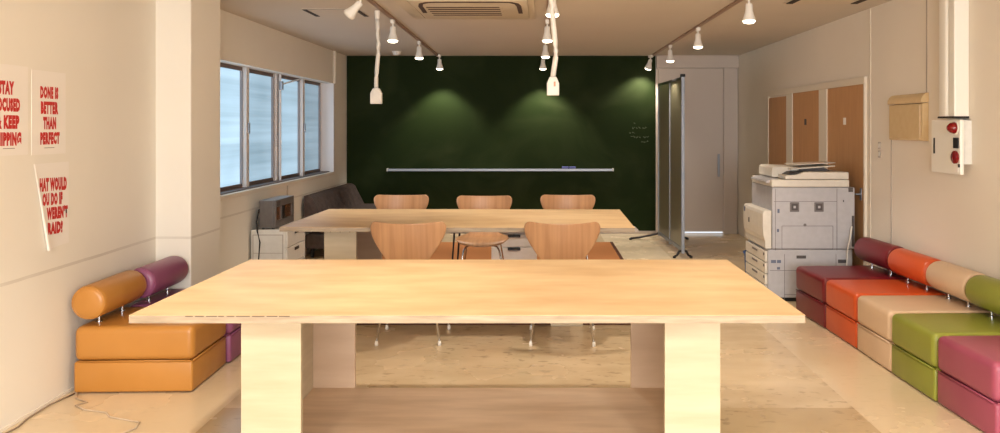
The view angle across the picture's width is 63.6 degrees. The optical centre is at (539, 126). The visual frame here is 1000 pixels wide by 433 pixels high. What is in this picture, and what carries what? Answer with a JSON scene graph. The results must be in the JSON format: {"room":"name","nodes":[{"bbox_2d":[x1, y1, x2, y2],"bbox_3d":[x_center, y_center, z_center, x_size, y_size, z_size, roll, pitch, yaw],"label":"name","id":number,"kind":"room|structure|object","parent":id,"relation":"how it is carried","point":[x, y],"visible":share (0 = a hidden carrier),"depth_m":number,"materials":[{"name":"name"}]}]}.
{"room":"design studio","nodes":[
{"label":"design studio","id":0,"kind":"room"},
{"bbox_2d":[0,0,346,428],"bbox_3d":[-2.603,0.235,3.775,0.594,2.370,13.950,0,0,0],"label":"wall","id":1,"kind":"structure","parent":0,"point":[105,49],"depth_m":4.52,"materials":[{"name":"white paint"}]},
{"bbox_2d":[0,64,27,155],"bbox_3d":[-2.511,-0.080,3.805,0.003,0.430,0.300,0,0,-2],"label":"poster","id":2,"kind":"object","parent":1,"relation":"attached to","point":[13,78],"visible":1,"depth_m":3.84,"materials":[{"name":"white paper"}]},
{"bbox_2d":[0,386,73,432],"bbox_3d":[-2.429,1.413,1.130,0.008,0.014,8.464,0,0,-2],"label":"baseboard","id":3,"kind":"structure","parent":1,"relation":"attached to","point":[72,388],"depth_m":4.01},
{"bbox_2d":[31,69,65,154],"bbox_3d":[-2.521,-0.072,4.135,0.003,0.425,0.300,0,0,-2],"label":"poster","id":4,"kind":"object","parent":1,"relation":"attached to","point":[48,89],"visible":1,"depth_m":4.13,"materials":[{"name":"white paper"}]},
{"bbox_2d":[34,162,68,250],"bbox_3d":[-2.511,0.407,4.156,0.022,0.445,0.319,0,0,-2],"label":"poster","id":5,"kind":"object","parent":1,"relation":"attached to","point":[52,179],"visible":1,"depth_m":4.18,"materials":[{"name":"white paper"}]},
{"bbox_2d":[220,63,249,191],"bbox_3d":[-2.695,0.007,6.920,0.090,1.105,0.920,0,0,0],"label":"window","id":6,"kind":"structure","parent":1,"relation":"in","point":[234,80],"depth_m":7.17,"materials":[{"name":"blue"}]},
{"bbox_2d":[249,69,274,185],"bbox_3d":[-2.728,0.007,7.815,0.065,1.105,0.910,0,0,0],"label":"window","id":7,"kind":"structure","parent":1,"relation":"in","point":[261,84],"depth_m":7.92,"materials":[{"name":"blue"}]},
{"bbox_2d":[220,171,333,200],"bbox_3d":[-2.594,0.577,8.255,0.052,0.037,3.610,0,0,0],"label":"trim","id":8,"kind":"structure","parent":1,"relation":"attached to","point":[285,183],"depth_m":7.68,"materials":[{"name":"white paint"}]},
{"bbox_2d":[279,74,280,179],"bbox_3d":[-2.670,0.003,8.270,0.026,1.095,0.025,0,0,0],"label":"trim","id":9,"kind":"structure","parent":1,"relation":"attached to","point":[279,74],"depth_m":8.26,"materials":[{"name":"white metal"}]},
{"bbox_2d":[275,74,305,180],"bbox_3d":[-2.695,0.007,8.695,0.090,1.105,0.850,0,0,0],"label":"window","id":10,"kind":"structure","parent":1,"relation":"in","point":[293,126],"depth_m":8.78,"materials":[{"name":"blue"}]},
{"bbox_2d":[279,78,301,89],"bbox_3d":[-2.635,-0.456,8.511,0.038,0.152,0.526,0,0,5],"label":"stay","id":11,"kind":"object","parent":1,"relation":"attached to","point":[281,83],"visible":1,"depth_m":8.27,"materials":[{"name":"white metal"}]},
{"bbox_2d":[305,80,320,174],"bbox_3d":[-2.728,0.007,9.560,0.065,1.105,0.920,0,0,0],"label":"window","id":12,"kind":"structure","parent":1,"relation":"in","point":[312,89],"depth_m":9.70,"materials":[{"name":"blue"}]},
{"bbox_2d":[321,83,334,171],"bbox_3d":[-2.644,0.007,10.039,0.152,1.105,0.042,0,0,0],"label":"trim","id":13,"kind":"structure","parent":1,"relation":"attached to","point":[327,89],"depth_m":10.02,"materials":[{"name":"white paint"}]},
{"bbox_2d":[333,51,335,82],"bbox_3d":[-2.565,-0.748,10.050,0.032,0.405,0.030,0,0,0],"label":"trim","id":14,"kind":"structure","parent":1,"relation":"attached to","point":[334,52],"depth_m":10.04,"materials":[{"name":"white paint"}]},
{"bbox_2d":[156,0,219,293],"bbox_3d":[-2.612,0.235,5.610,0.575,2.370,0.500,0,0,0],"label":"wall pillar","id":15,"kind":"structure","parent":0,"point":[187,31],"depth_m":5.36,"materials":[{"name":"white paint"}]},
{"bbox_2d":[2,233,984,432],"bbox_3d":[0.000,1.480,3.775,5.800,0.120,14.350,0,0,0],"label":"floor","id":16,"kind":"structure","parent":0,"point":[805,377],"depth_m":4.64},
{"bbox_2d":[6,393,74,432],"bbox_3d":[-2.474,1.414,3.785,0.037,0.008,0.970,0,0,-1],"label":"cable","id":17,"kind":"object","parent":16,"relation":"on","point":[26,419],"visible":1,"depth_m":3.98,"materials":[{"name":"brown plastic"}]},
{"bbox_2d":[75,392,139,432],"bbox_3d":[-2.139,1.415,3.974,0.246,0.009,0.866,0,0,-34],"label":"cable","id":18,"kind":"object","parent":16,"relation":"on","point":[84,401],"visible":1,"depth_m":3.99,"materials":[{"name":"beige plastic"}]},
{"bbox_2d":[72,270,226,391],"bbox_3d":[-2.184,1.133,4.543,0.650,0.574,0.517,0,0,-2],"label":"module","id":19,"kind":"object","parent":16,"relation":"on","point":[114,354],"visible":0.97,"depth_m":4.29,"materials":[{"name":"leather"}]},
{"bbox_2d":[76,307,225,359],"bbox_3d":[-2.174,1.157,4.544,0.630,0.183,0.514,0,0,-2],"label":"seat cushion","id":20,"kind":"object","parent":19,"relation":"on","point":[111,336],"depth_m":4.29,"materials":[{"name":"leather"}]},
{"bbox_2d":[131,256,240,361],"bbox_3d":[-2.175,1.133,5.075,0.640,0.574,0.517,0,0,-2],"label":"module","id":21,"kind":"object","parent":16,"relation":"on","point":[159,275],"visible":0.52,"depth_m":4.94,"materials":[{"name":"leather"}]},
{"bbox_2d":[131,289,240,333],"bbox_3d":[-2.165,1.157,5.077,0.620,0.183,0.514,0,0,-2],"label":"seat cushion","id":22,"kind":"object","parent":21,"relation":"on","point":[231,328],"depth_m":4.94,"materials":[{"name":"leather"}]},
{"bbox_2d":[251,223,304,259],"bbox_3d":[-2.397,1.166,7.409,0.326,0.508,0.562,0,0,0],"label":"base cabinet","id":23,"kind":"object","parent":16,"relation":"on","point":[275,245],"visible":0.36,"depth_m":7.13,"materials":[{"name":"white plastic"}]},
{"bbox_2d":[256,195,293,259],"bbox_3d":[-2.447,1.038,7.396,0.199,0.767,0.587,0,0,0],"label":"appliance","id":24,"kind":"object","parent":23,"relation":"on","point":[277,211],"visible":0.96,"depth_m":7.18,"materials":[{"name":"silver metal"}]},
{"bbox_2d":[304,183,376,257],"bbox_3d":[-2.134,1.083,9.690,0.828,0.675,2.000,0,0,0],"label":"couch","id":25,"kind":"object","parent":16,"relation":"on","point":[345,196],"visible":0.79,"depth_m":9.21,"materials":[{"name":"grey fabric"}]},
{"bbox_2d":[352,204,376,208],"bbox_3d":[-2.060,1.084,10.180,0.680,0.148,0.980,0,0,0],"label":"seat cushion","id":26,"kind":"object","parent":25,"relation":"on","point":[354,206],"depth_m":10.22,"materials":[{"name":"grey fabric"}]},
{"bbox_2d":[370,221,450,345],"bbox_3d":[-0.858,1.016,5.428,0.495,0.808,0.562,0,0,0],"label":"chair","id":27,"kind":"object","parent":16,"relation":"on","point":[420,241],"visible":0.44,"depth_m":5.19,"materials":[{"name":"brown wood"}]},
{"bbox_2d":[129,260,804,432],"bbox_3d":[-0.264,1.050,3.519,2.446,0.740,1.221,0,0,0],"label":"table","id":28,"kind":"object","parent":16,"relation":"on","point":[298,319],"visible":1,"depth_m":3.45,"materials":[{"name":"brown wood"}]},
{"bbox_2d":[303,388,663,432],"bbox_3d":[-0.233,1.332,3.627,1.831,0.024,0.897,0,0,0],"label":"shelf","id":29,"kind":"object","parent":28,"relation":"attached to","point":[325,410],"depth_m":3.75,"materials":[{"name":"brown wood"}]},
{"bbox_2d":[357,242,630,324],"bbox_3d":[-0.445,1.415,7.835,2.680,0.009,4.130,0,0,0],"label":"floor mat","id":30,"kind":"object","parent":16,"relation":"on","point":[600,250],"visible":0.15,"depth_m":8.86,"materials":[{"name":"orange carpet"}]},
{"bbox_2d":[374,195,428,259],"bbox_3d":[-1.245,1.016,7.067,0.495,0.808,0.562,0,0,-1],"label":"chair","id":31,"kind":"object","parent":30,"relation":"on","point":[380,201],"visible":0.19,"depth_m":7.30,"materials":[{"name":"brown wood"}]},
{"bbox_2d":[279,209,634,325],"bbox_3d":[-0.555,1.050,6.053,2.408,0.740,1.220,0,0,1],"label":"table","id":32,"kind":"object","parent":30,"relation":"on","point":[347,232],"visible":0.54,"depth_m":5.92,"materials":[{"name":"brown wood"}]},
{"bbox_2d":[455,196,511,259],"bbox_3d":[-0.495,1.016,6.977,0.495,0.808,0.562,0,0,0],"label":"chair","id":33,"kind":"object","parent":30,"relation":"on","point":[472,239],"visible":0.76,"depth_m":7.15,"materials":[{"name":"brown wood"}]},
{"bbox_2d":[491,233,536,259],"bbox_3d":[-0.245,1.207,7.797,0.430,0.408,0.406,0,0,0],"label":"base cabinet","id":34,"kind":"object","parent":30,"relation":"on","point":[517,247],"visible":0.38,"depth_m":7.60,"materials":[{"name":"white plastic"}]},
{"bbox_2d":[449,226,638,259],"bbox_3d":[0.035,1.191,7.730,1.790,0.440,0.300,0,0,0],"label":"table","id":35,"kind":"object","parent":30,"relation":"on","point":[636,229],"visible":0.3,"depth_m":7.61,"materials":[{"name":"beige"}]},
{"bbox_2d":[540,195,594,259],"bbox_3d":[0.245,1.016,7.067,0.495,0.808,0.562,0,0,2],"label":"chair","id":36,"kind":"object","parent":30,"relation":"on","point":[547,201],"visible":0.22,"depth_m":7.30,"materials":[{"name":"brown wood"}]},
{"bbox_2d":[524,222,599,346],"bbox_3d":[0.149,1.016,5.413,0.495,0.808,0.562,0,0,2],"label":"chair","id":37,"kind":"object","parent":16,"relation":"on","point":[548,241],"visible":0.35,"depth_m":5.17,"materials":[{"name":"brown wood"}]},
{"bbox_2d":[629,74,692,257],"bbox_3d":[1.524,0.422,9.437,0.756,1.995,1.466,0,0,-2],"label":"partition","id":38,"kind":"object","parent":16,"relation":"on","point":[671,93],"depth_m":9.32,"materials":[{"name":"silver metal"}]},
{"bbox_2d":[743,250,746,272],"bbox_3d":[1.955,1.276,7.330,0.206,0.288,0.206,0,0,0],"label":"waste bin","id":39,"kind":"object","parent":16,"relation":"on","point":[744,251],"visible":0.19,"depth_m":7.32,"materials":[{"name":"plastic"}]},
{"bbox_2d":[743,164,853,300],"bbox_3d":[2.180,0.869,6.785,0.749,1.102,0.771,0,0,0],"label":"photocopier","id":40,"kind":"object","parent":16,"relation":"on","point":[797,215],"visible":0.88,"depth_m":6.53,"materials":[{"name":"grey plastic"}]},
{"bbox_2d":[746,241,766,261],"bbox_3d":[1.839,1.052,6.850,0.022,0.087,0.616,0,0,0],"label":"paper tray","id":41,"kind":"object","parent":40,"relation":"on","point":[756,251],"depth_m":6.80,"materials":[{"name":"grey plastic"}]},
{"bbox_2d":[746,251,766,272],"bbox_3d":[1.839,1.145,6.850,0.022,0.087,0.616,0,0,0],"label":"paper tray","id":42,"kind":"object","parent":40,"relation":"on","point":[756,262],"depth_m":6.80,"materials":[{"name":"grey plastic"}]},
{"bbox_2d":[746,262,766,284],"bbox_3d":[1.839,1.238,6.850,0.022,0.087,0.616,0,0,0],"label":"paper tray","id":43,"kind":"object","parent":40,"relation":"on","point":[753,270],"depth_m":6.79,"materials":[{"name":"grey plastic"}]},
{"bbox_2d":[746,272,766,287],"bbox_3d":[1.839,1.331,6.850,0.022,0.087,0.616,0,0,0],"label":"paper tray","id":44,"kind":"object","parent":40,"relation":"on","point":[751,274],"depth_m":6.77,"materials":[{"name":"grey plastic"}]},
{"bbox_2d":[790,202,798,211],"bbox_3d":[2.064,0.649,6.530,0.076,0.076,0.008,0,0,0],"label":"vent","id":45,"kind":"object","parent":40,"relation":"attached to","point":[794,206],"depth_m":6.53,"materials":[{"name":"grey plastic"}]},
{"bbox_2d":[791,204,797,209],"bbox_3d":[2.064,0.649,6.527,0.052,0.052,0.006,0,0,0],"label":"vent grille","id":46,"kind":"object","parent":40,"relation":"attached to","point":[793,206],"depth_m":6.52,"materials":[{"name":"grey plastic"}]},
{"bbox_2d":[784,161,834,164],"bbox_3d":[2.290,0.306,6.840,0.340,0.020,0.280,0,0,0],"label":"paper sheet","id":47,"kind":"object","parent":40,"relation":"on","point":[817,162],"visible":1,"depth_m":6.80,"materials":[{"name":"white paper"}]},
{"bbox_2d":[788,164,833,169],"bbox_3d":[2.250,0.335,6.860,0.360,0.034,0.460,0,0,0],"label":"tray","id":48,"kind":"object","parent":40,"relation":"on","point":[808,166],"depth_m":6.69,"materials":[{"name":"beige plastic"}]},
{"bbox_2d":[814,202,823,211],"bbox_3d":[2.263,0.649,6.530,0.076,0.076,0.008,0,0,0],"label":"vent","id":49,"kind":"object","parent":40,"relation":"attached to","point":[818,206],"depth_m":6.53,"materials":[{"name":"grey plastic"}]},
{"bbox_2d":[816,204,821,209],"bbox_3d":[2.263,0.649,6.527,0.052,0.052,0.006,0,0,0],"label":"vent grille","id":50,"kind":"object","parent":40,"relation":"attached to","point":[818,206],"depth_m":6.52,"materials":[{"name":"grey plastic"}]},
{"bbox_2d":[796,237,906,327],"bbox_3d":[2.297,1.133,5.941,0.640,0.574,0.547,0,0,-3],"label":"module","id":51,"kind":"object","parent":16,"relation":"on","point":[811,281],"visible":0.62,"depth_m":5.89,"materials":[{"name":"red leather"}]},
{"bbox_2d":[796,265,906,303],"bbox_3d":[2.292,1.157,5.942,0.630,0.183,0.545,0,0,-3],"label":"seat cushion","id":52,"kind":"object","parent":51,"relation":"on","point":[811,281],"depth_m":5.89,"materials":[{"name":"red leather"}]},
{"bbox_2d":[825,248,945,347],"bbox_3d":[2.311,1.133,5.392,0.620,0.574,0.516,0,0,-1],"label":"module","id":53,"kind":"object","parent":16,"relation":"on","point":[842,296],"visible":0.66,"depth_m":5.33,"materials":[{"name":"orange leather"}]},
{"bbox_2d":[826,279,945,320],"bbox_3d":[2.306,1.157,5.393,0.610,0.183,0.513,0,0,-1],"label":"seat cushion","id":54,"kind":"object","parent":53,"relation":"on","point":[842,296],"depth_m":5.34,"materials":[{"name":"orange leather"}]},
{"bbox_2d":[857,261,989,370],"bbox_3d":[2.321,1.133,4.881,0.620,0.574,0.480,0,0,-1],"label":"module","id":55,"kind":"object","parent":16,"relation":"on","point":[875,313],"visible":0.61,"depth_m":4.84,"materials":[{"name":"beige leather"}]},
{"bbox_2d":[858,295,989,341],"bbox_3d":[2.316,1.157,4.882,0.610,0.183,0.477,0,0,-1],"label":"seat cushion","id":56,"kind":"object","parent":55,"relation":"on","point":[875,313],"depth_m":4.83,"materials":[{"name":"beige leather"}]},
{"bbox_2d":[891,275,999,400],"bbox_3d":[2.323,1.133,4.392,0.610,0.574,0.489,0,0,-1],"label":"module","id":57,"kind":"object","parent":16,"relation":"on","point":[915,336],"visible":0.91,"depth_m":4.37,"materials":[{"name":"green leather"}]},
{"bbox_2d":[892,313,999,367],"bbox_3d":[2.318,1.157,4.393,0.600,0.183,0.486,0,0,-1],"label":"seat cushion","id":58,"kind":"object","parent":57,"relation":"on","point":[915,336],"depth_m":4.36,"materials":[{"name":"green leather"}]},
{"bbox_2d":[937,336,999,432],"bbox_3d":[2.333,1.133,3.885,0.590,0.574,0.512,0,0,-2],"label":"module","id":59,"kind":"object","parent":16,"relation":"on","point":[969,375],"visible":1,"depth_m":3.85,"materials":[{"name":"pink leather"}]},
{"bbox_2d":[938,336,999,401],"bbox_3d":[2.328,1.157,3.886,0.580,0.183,0.509,0,0,-2],"label":"seat cushion","id":60,"kind":"object","parent":59,"relation":"on","point":[970,363],"depth_m":3.87,"materials":[{"name":"pink leather"}]},
{"bbox_2d":[220,0,891,55],"bbox_3d":[0.000,-1.010,3.775,5.800,0.120,14.350,0,0,0],"label":"ceiling","id":61,"kind":"structure","parent":0,"point":[584,27],"depth_m":7.68,"materials":[{"name":"white paint"}]},
{"bbox_2d":[302,9,369,16],"bbox_3d":[-1.690,-0.947,6.680,0.460,0.007,0.440,0,0,0],"label":"ceiling vent","id":62,"kind":"object","parent":61,"relation":"in","point":[316,12],"visible":0.8,"depth_m":6.69,"materials":[{"name":"beige plastic"}]},
{"bbox_2d":[392,51,400,54],"bbox_3d":[-1.800,-0.925,10.100,0.120,0.050,0.120,0,0,0],"label":"smoke detector","id":63,"kind":"object","parent":61,"relation":"attached to","point":[393,52],"visible":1,"depth_m":10.06,"materials":[{"name":"white plastic"}]},
{"bbox_2d":[367,0,437,56],"bbox_3d":[-1.255,-0.939,5.699,0.045,0.022,9.840,0,0,-1],"label":"track","id":64,"kind":"object","parent":61,"relation":"attached to","point":[372,2],"visible":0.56,"depth_m":7.32,"materials":[{"name":"brown metal"}]},
{"bbox_2d":[344,0,362,19],"bbox_3d":[-1.294,-0.840,5.620,0.151,0.183,0.092,0,0,0],"label":"track spotlight","id":65,"kind":"object","parent":64,"relation":"attached to","point":[350,12],"visible":1,"depth_m":5.59,"materials":[{"name":"white metal"}]},
{"bbox_2d":[370,10,381,103],"bbox_3d":[-1.312,-0.558,6.450,0.092,0.747,0.044,0,0,0],"label":"socket","id":66,"kind":"object","parent":64,"relation":"hanging from","point":[376,94],"visible":1,"depth_m":6.43,"materials":[{"name":"white plastic"}]},
{"bbox_2d":[388,19,397,42],"bbox_3d":[-1.280,-0.832,7.000,0.092,0.200,0.092,0,0,0],"label":"track spotlight","id":67,"kind":"object","parent":64,"relation":"attached to","point":[392,38],"visible":1,"depth_m":6.97,"materials":[{"name":"white metal"}]},
{"bbox_2d":[415,41,422,59],"bbox_3d":[-1.313,-0.832,8.750,0.092,0.200,0.092,0,0,0],"label":"track spotlight","id":68,"kind":"object","parent":64,"relation":"attached to","point":[419,56],"visible":1,"depth_m":8.72,"materials":[{"name":"white metal"}]},
{"bbox_2d":[436,54,442,69],"bbox_3d":[-1.294,-0.832,10.378,0.092,0.200,0.106,0,0,0],"label":"track spotlight","id":69,"kind":"object","parent":64,"relation":"attached to","point":[439,64],"visible":1,"depth_m":10.35,"materials":[{"name":"white metal"}]},
{"bbox_2d":[394,0,534,18],"bbox_3d":[-0.560,-0.931,6.355,1.040,0.038,1.190,0,0,0],"label":"air conditioner","id":70,"kind":"object","parent":61,"relation":"attached to","point":[418,9],"visible":1,"depth_m":6.26,"materials":[{"name":"beige plastic"}]},
{"bbox_2d":[423,6,504,15],"bbox_3d":[-0.590,-0.916,6.370,0.600,0.003,0.540,0,0,0],"label":"grille","id":71,"kind":"object","parent":70,"relation":"attached to","point":[429,10],"depth_m":6.32,"materials":[{"name":"brown plastic"}]},
{"bbox_2d":[544,0,549,44],"bbox_3d":[0.068,-0.939,5.700,0.040,0.022,9.840,0,0,0],"label":"track","id":72,"kind":"object","parent":61,"relation":"attached to","point":[547,0],"visible":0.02,"depth_m":6.85,"materials":[{"name":"brown metal"}]},
{"bbox_2d":[539,58,546,69],"bbox_3d":[0.038,-0.832,10.378,0.092,0.200,0.106,0,0,0],"label":"track spotlight","id":73,"kind":"object","parent":72,"relation":"attached to","point":[542,66],"visible":0.89,"depth_m":10.35,"materials":[{"name":"white metal"}]},
{"bbox_2d":[541,43,549,58],"bbox_3d":[0.058,-0.832,8.600,0.092,0.200,0.092,0,0,0],"label":"track spotlight","id":74,"kind":"object","parent":72,"relation":"attached to","point":[545,54],"visible":0.89,"depth_m":8.57,"materials":[{"name":"white metal"}]},
{"bbox_2d":[542,19,551,42],"bbox_3d":[0.063,-0.832,7.000,0.092,0.200,0.092,0,0,0],"label":"track spotlight","id":75,"kind":"object","parent":72,"relation":"attached to","point":[547,38],"visible":1,"depth_m":6.97,"materials":[{"name":"white metal"}]},
{"bbox_2d":[546,0,558,16],"bbox_3d":[0.083,-0.832,5.380,0.092,0.200,0.092,0,0,0],"label":"track spotlight","id":76,"kind":"object","parent":72,"relation":"attached to","point":[555,4],"visible":0.61,"depth_m":5.36,"materials":[{"name":"white metal"}]},
{"bbox_2d":[547,0,558,95],"bbox_3d":[0.080,-0.564,4.980,0.076,0.737,0.044,0,0,0],"label":"socket","id":77,"kind":"object","parent":72,"relation":"hanging from","point":[552,84],"visible":1,"depth_m":4.96,"materials":[{"name":"white plastic"}]},
{"bbox_2d":[652,0,742,56],"bbox_3d":[1.480,-0.939,5.700,0.040,0.022,9.840,0,0,0],"label":"track","id":78,"kind":"object","parent":61,"relation":"attached to","point":[735,2],"visible":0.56,"depth_m":7.25,"materials":[{"name":"brown metal"}]},
{"bbox_2d":[645,55,652,69],"bbox_3d":[1.418,-0.835,10.448,0.092,0.195,0.132,0,0,-23],"label":"track spotlight","id":79,"kind":"object","parent":78,"relation":"attached to","point":[648,66],"visible":1,"depth_m":10.43,"materials":[{"name":"white metal"}]},
{"bbox_2d":[666,45,673,62],"bbox_3d":[1.480,-0.832,9.150,0.092,0.200,0.092,0,0,0],"label":"track spotlight","id":80,"kind":"object","parent":78,"relation":"attached to","point":[670,59],"visible":1,"depth_m":9.12,"materials":[{"name":"white metal"}]},
{"bbox_2d":[693,27,702,48],"bbox_3d":[1.480,-0.832,7.540,0.092,0.200,0.092,0,0,0],"label":"track spotlight","id":81,"kind":"object","parent":78,"relation":"attached to","point":[697,44],"visible":1,"depth_m":7.51,"materials":[{"name":"white metal"}]},
{"bbox_2d":[742,0,755,23],"bbox_3d":[1.480,-0.832,5.700,0.092,0.200,0.092,0,0,0],"label":"track spotlight","id":82,"kind":"object","parent":78,"relation":"attached to","point":[749,18],"visible":1,"depth_m":5.67,"materials":[{"name":"white metal"}]},
{"bbox_2d":[784,0,865,3],"bbox_3d":[2.130,-0.940,5.820,0.560,0.020,0.600,0,0,0],"label":"ceiling vent","id":83,"kind":"object","parent":61,"relation":"in","point":[787,1],"visible":1,"depth_m":6.01,"materials":[{"name":"beige plastic"}]},
{"bbox_2d":[658,68,737,232],"bbox_3d":[0.000,0.235,10.825,5.800,2.370,0.150,0,0,0],"label":"wall","id":84,"kind":"structure","parent":0,"point":[658,68],"depth_m":10.75,"materials":[{"name":"white paint"}]},
{"bbox_2d":[347,56,655,230],"bbox_3d":[-0.517,0.218,10.697,4.115,2.332,0.106,0,0,0],"label":"chalkboard","id":85,"kind":"object","parent":84,"relation":"attached to","point":[475,125],"visible":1,"depth_m":10.73,"materials":[{"name":"green paint"}]},
{"bbox_2d":[387,169,612,170],"bbox_3d":[-0.527,0.569,10.688,2.985,0.033,0.084,0,0,0],"label":"chalk tray","id":86,"kind":"object","parent":85,"relation":"on","point":[387,169],"depth_m":10.65,"materials":[{"name":"silver metal"}]},
{"bbox_2d":[445,231,655,233],"bbox_3d":[-0.517,1.403,10.732,4.125,0.035,0.035,0,0,0],"label":"baseboard","id":87,"kind":"structure","parent":84,"relation":"attached to","point":[640,232],"depth_m":10.72,"materials":[{"name":"beige"}]},
{"bbox_2d":[658,68,722,232],"bbox_3d":[2.010,0.316,10.730,0.860,2.192,0.080,0,0,0],"label":"door","id":88,"kind":"structure","parent":84,"relation":"in","point":[703,86],"depth_m":10.72,"materials":[{"name":"grey painted metal"},{"name":"metal"}]},
{"bbox_2d":[656,55,738,233],"bbox_3d":[2.092,0.235,10.725,1.095,2.370,0.090,0,0,0],"label":"trim","id":89,"kind":"structure","parent":84,"relation":"attached to","point":[729,63],"depth_m":10.71,"materials":[{"name":"grey painted metal"}]},
{"bbox_2d":[738,0,999,315],"bbox_3d":[2.770,0.235,3.775,0.260,2.370,13.950,0,0,0],"label":"wall","id":90,"kind":"structure","parent":0,"point":[951,218],"depth_m":5.75,"materials":[{"name":"white paint"}]},
{"bbox_2d":[769,96,785,164],"bbox_3d":[2.619,0.540,8.910,0.082,1.740,0.680,0,0,0],"label":"door","id":91,"kind":"structure","parent":90,"relation":"in","point":[777,105],"depth_m":8.91,"materials":[{"name":"brown laminate"}]},
{"bbox_2d":[793,90,818,162],"bbox_3d":[2.619,0.530,7.970,0.082,1.760,0.800,0,0,0],"label":"door","id":92,"kind":"structure","parent":90,"relation":"in","point":[805,104],"depth_m":7.94,"materials":[{"name":"brown laminate"}]},
{"bbox_2d":[766,76,866,264],"bbox_3d":[2.634,0.505,7.910,0.032,1.830,2.820,0,0,0],"label":"trim","id":93,"kind":"structure","parent":90,"relation":"attached to","point":[823,88],"depth_m":7.46,"materials":[{"name":"beige wood"}]},
{"bbox_2d":[828,84,862,265],"bbox_3d":[2.619,0.530,6.945,0.082,1.760,0.830,0,0,0],"label":"door","id":94,"kind":"structure","parent":90,"relation":"in","point":[845,104],"depth_m":6.81,"materials":[{"name":"brown laminate"}]},
{"bbox_2d":[869,8,870,264],"bbox_3d":[2.643,0.235,6.435,0.015,2.370,0.020,0,0,0],"label":"trim","id":95,"kind":"structure","parent":90,"relation":"attached to","point":[869,8],"depth_m":6.43,"materials":[{"name":"beige"}]},
{"bbox_2d":[887,92,928,140],"bbox_3d":[2.614,-0.070,5.730,0.053,0.330,0.528,0,0,0],"label":"box","id":96,"kind":"object","parent":90,"relation":"attached to","point":[907,121],"visible":1,"depth_m":5.65,"materials":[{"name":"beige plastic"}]},
{"bbox_2d":[887,92,928,104],"bbox_3d":[2.614,-0.200,5.730,0.053,0.070,0.528,0,0,0],"label":"hood","id":97,"kind":"object","parent":96,"relation":"attached to","point":[918,98],"depth_m":5.65,"materials":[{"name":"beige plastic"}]},
{"bbox_2d":[891,0,926,243],"bbox_3d":[2.643,0.210,5.769,0.014,2.320,0.562,0,0,0],"label":"trim","id":98,"kind":"structure","parent":90,"relation":"attached to","point":[926,0],"depth_m":6.04,"materials":[{"name":"beige paint"}]},
{"bbox_2d":[932,120,971,174],"bbox_3d":[2.567,0.122,5.050,0.150,0.335,0.360,0,0,0],"label":"panel","id":99,"kind":"object","parent":90,"relation":"attached to","point":[951,139],"visible":1,"depth_m":4.95,"materials":[{"name":"white plastic"}]},
{"bbox_2d":[946,122,956,133],"bbox_3d":[2.517,0.005,4.928,0.050,0.072,0.072,0,0,0],"label":"lamp","id":100,"kind":"object","parent":99,"relation":"attached to","point":[951,127],"depth_m":4.91,"materials":[{"name":"red plastic"}]},
{"bbox_2d":[938,0,968,117],"bbox_3d":[2.589,-0.502,5.045,0.102,0.894,0.194,0,0,0],"label":"duct","id":101,"kind":"object","parent":90,"relation":"attached to","point":[953,14],"visible":1,"depth_m":4.95,"materials":[{"name":"white plastic"}]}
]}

